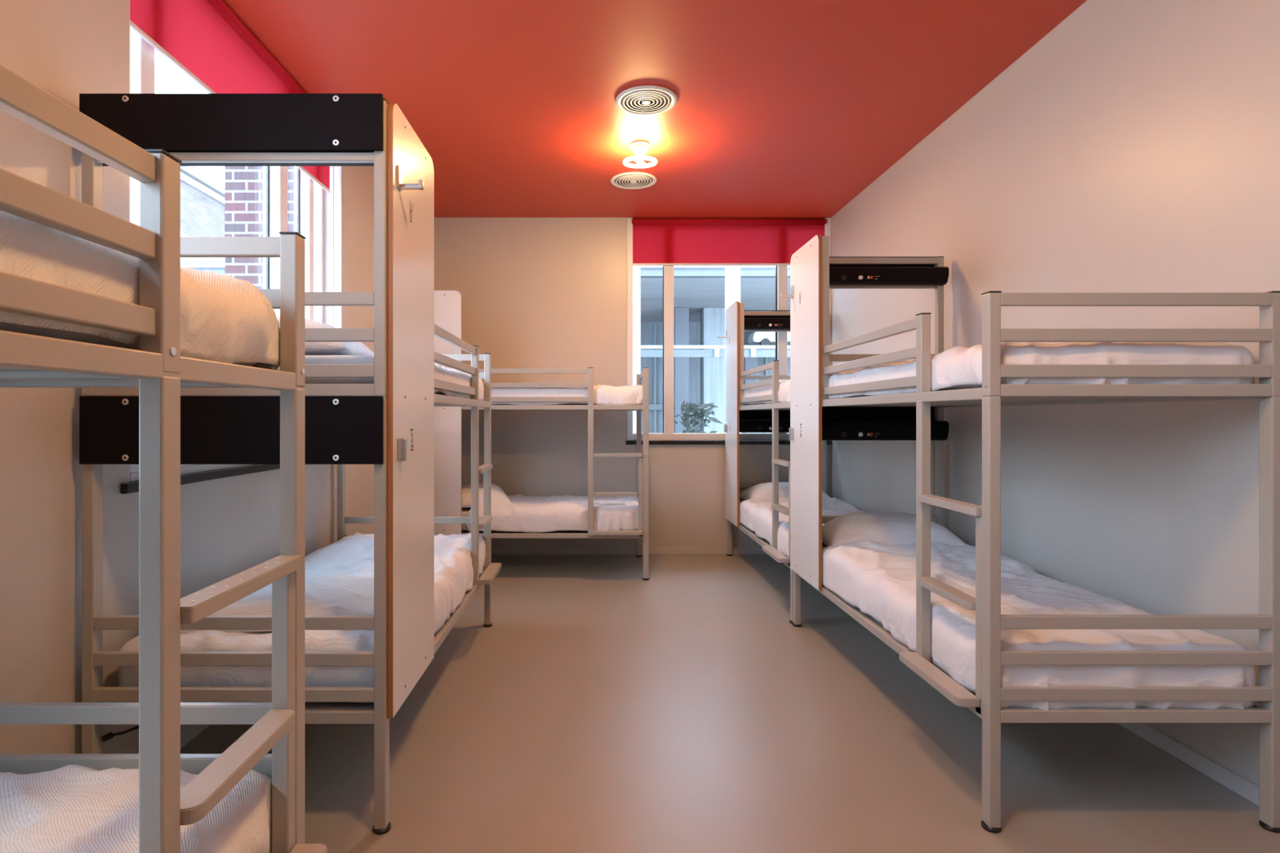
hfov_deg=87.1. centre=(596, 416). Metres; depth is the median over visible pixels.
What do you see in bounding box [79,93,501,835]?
bunk bed
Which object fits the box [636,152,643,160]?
socket
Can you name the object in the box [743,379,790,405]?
duvet
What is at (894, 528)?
pillow
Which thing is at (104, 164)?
rail
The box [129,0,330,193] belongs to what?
roller blind
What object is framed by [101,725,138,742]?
power cord
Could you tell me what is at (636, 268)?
window frame
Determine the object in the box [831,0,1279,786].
wall
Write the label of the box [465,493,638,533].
duvet
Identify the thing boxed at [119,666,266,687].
mattress
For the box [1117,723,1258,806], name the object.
baseboard
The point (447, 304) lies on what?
bunk bed
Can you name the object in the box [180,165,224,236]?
building
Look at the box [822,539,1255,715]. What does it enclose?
duvet
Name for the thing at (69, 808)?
duvet
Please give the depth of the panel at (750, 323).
6.05 m
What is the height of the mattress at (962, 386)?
0.092 m
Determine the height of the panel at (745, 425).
0.117 m
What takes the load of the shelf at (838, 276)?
on the bunk bed at (815, 418)
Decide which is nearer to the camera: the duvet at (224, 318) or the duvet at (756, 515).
the duvet at (224, 318)
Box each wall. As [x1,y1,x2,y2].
[0,0,373,754]
[180,232,224,261]
[434,217,831,547]
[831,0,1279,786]
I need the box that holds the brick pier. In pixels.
[224,165,293,288]
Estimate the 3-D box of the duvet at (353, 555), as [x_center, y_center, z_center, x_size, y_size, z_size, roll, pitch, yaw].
[-1.093,0.796,3.094,0.890,0.244,2.027,0,0,0]
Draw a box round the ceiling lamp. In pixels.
[622,140,657,168]
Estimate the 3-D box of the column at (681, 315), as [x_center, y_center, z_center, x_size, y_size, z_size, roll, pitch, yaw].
[1.450,0.006,11.600,0.240,3.728,0.400,0,0,0]
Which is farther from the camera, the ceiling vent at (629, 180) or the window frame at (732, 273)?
the window frame at (732, 273)
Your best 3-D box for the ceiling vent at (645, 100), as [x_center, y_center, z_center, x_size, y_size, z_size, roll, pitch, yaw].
[0.289,-1.832,3.900,0.360,0.020,0.360,0,0,0]
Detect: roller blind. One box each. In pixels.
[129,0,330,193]
[631,218,826,265]
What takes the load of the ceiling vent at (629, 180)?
in the ceiling
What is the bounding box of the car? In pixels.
[747,331,790,345]
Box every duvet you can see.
[0,209,279,381]
[0,764,271,852]
[117,532,485,703]
[364,353,484,400]
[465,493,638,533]
[483,384,643,404]
[739,496,866,557]
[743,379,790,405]
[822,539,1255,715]
[828,342,1255,398]
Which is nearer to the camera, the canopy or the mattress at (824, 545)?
the mattress at (824, 545)
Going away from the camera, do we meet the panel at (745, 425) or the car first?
the panel at (745, 425)
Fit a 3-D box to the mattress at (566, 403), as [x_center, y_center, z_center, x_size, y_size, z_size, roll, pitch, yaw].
[-0.581,-0.148,5.665,1.865,0.095,0.790,0,0,0]
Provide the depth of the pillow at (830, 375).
3.60 m
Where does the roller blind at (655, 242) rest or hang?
attached to the window at (668, 437)
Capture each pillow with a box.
[180,572,373,634]
[275,315,373,355]
[462,482,511,507]
[739,481,830,499]
[822,511,964,546]
[829,359,862,377]
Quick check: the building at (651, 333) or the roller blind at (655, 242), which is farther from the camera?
the building at (651, 333)
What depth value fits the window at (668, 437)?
6.24 m
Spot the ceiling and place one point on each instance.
(783, 108)
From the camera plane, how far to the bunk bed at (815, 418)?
2.06 m
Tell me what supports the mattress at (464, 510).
on the bunk bed at (447, 304)
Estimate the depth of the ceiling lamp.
4.50 m
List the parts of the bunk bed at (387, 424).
post, head rail, rail, rail, rail, bed frame, bed frame, rail, rail, rail, post, post, panel, rail, guard rail, guard rail, guard rail, rail, rail, ladder post, post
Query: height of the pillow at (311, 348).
0.157 m
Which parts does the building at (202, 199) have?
cornice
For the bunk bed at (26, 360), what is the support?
on the floor
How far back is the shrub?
10.54 m
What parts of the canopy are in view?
drip rail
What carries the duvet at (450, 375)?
on the mattress at (309, 359)
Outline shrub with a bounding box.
[673,400,722,433]
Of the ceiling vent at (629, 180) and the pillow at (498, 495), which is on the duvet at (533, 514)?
the pillow at (498, 495)
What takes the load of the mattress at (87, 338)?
on the bunk bed at (26, 360)
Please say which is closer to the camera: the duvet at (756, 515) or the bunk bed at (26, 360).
the bunk bed at (26, 360)
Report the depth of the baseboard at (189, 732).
2.62 m
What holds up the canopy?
on the column at (712, 319)
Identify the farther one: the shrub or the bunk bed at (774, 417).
the shrub
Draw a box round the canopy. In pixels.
[180,261,790,322]
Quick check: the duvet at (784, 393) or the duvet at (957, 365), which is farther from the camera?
the duvet at (784, 393)
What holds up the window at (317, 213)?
in the wall at (229, 526)
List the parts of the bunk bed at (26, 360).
guard rail, guard rail, guard rail, rail, rail, bed frame, ladder post, rail, rail, post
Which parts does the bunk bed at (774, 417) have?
post, panel, panel post, rail, guard rail, guard rail, guard rail, bed frame, bed frame, head rail, head rail, rail, ladder post, post, post, post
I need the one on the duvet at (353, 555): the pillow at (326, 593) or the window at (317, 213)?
the pillow at (326, 593)
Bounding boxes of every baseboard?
[180,724,209,748]
[491,547,767,554]
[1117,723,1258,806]
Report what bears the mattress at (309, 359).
on the bunk bed at (387, 424)
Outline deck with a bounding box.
[742,357,755,433]
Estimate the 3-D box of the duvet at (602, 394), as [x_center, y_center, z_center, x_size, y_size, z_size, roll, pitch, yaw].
[-0.345,-0.169,5.654,1.516,0.189,0.866,0,0,0]
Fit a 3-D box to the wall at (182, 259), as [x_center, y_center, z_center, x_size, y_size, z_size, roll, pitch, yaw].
[-6.200,-0.395,7.000,0.400,4.530,10.000,0,0,0]
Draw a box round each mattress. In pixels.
[0,322,256,365]
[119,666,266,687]
[305,355,444,395]
[462,507,638,530]
[493,403,595,404]
[822,542,827,550]
[829,384,982,399]
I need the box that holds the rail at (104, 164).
[102,151,373,165]
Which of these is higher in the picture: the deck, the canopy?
the canopy
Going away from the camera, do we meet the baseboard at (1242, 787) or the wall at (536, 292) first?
the baseboard at (1242, 787)
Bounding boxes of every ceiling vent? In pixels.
[610,172,657,189]
[615,84,677,115]
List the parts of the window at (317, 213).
sill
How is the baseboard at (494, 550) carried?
attached to the wall at (536, 292)
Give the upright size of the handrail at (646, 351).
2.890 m
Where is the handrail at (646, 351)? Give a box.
[640,345,790,357]
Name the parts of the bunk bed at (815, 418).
post, panel, panel post, guard rail, guard rail, guard rail, rail, rail, head rail, head rail, ladder post, post, post, bed frame, bed frame, rail, rail, rail, rail, rail, rail, post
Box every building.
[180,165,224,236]
[640,322,790,433]
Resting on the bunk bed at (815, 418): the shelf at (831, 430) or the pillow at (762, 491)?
the shelf at (831, 430)
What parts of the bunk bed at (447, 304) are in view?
panel, guard rail, guard rail, guard rail, bed frame, bed frame, ladder post, post, rail, post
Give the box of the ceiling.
[222,0,1086,218]
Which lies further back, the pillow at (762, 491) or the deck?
the deck
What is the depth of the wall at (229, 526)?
2.06 m
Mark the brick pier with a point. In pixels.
(243, 184)
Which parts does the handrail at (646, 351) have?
rail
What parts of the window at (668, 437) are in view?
sill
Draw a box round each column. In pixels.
[674,307,688,433]
[700,307,724,433]
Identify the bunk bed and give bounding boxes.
[0,64,327,852]
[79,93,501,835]
[434,290,648,580]
[717,301,934,623]
[779,235,1279,833]
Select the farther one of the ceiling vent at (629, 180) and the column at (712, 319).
the column at (712, 319)
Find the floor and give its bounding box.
[180,554,1279,852]
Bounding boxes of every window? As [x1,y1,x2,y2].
[120,0,342,493]
[626,217,831,444]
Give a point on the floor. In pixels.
(602, 707)

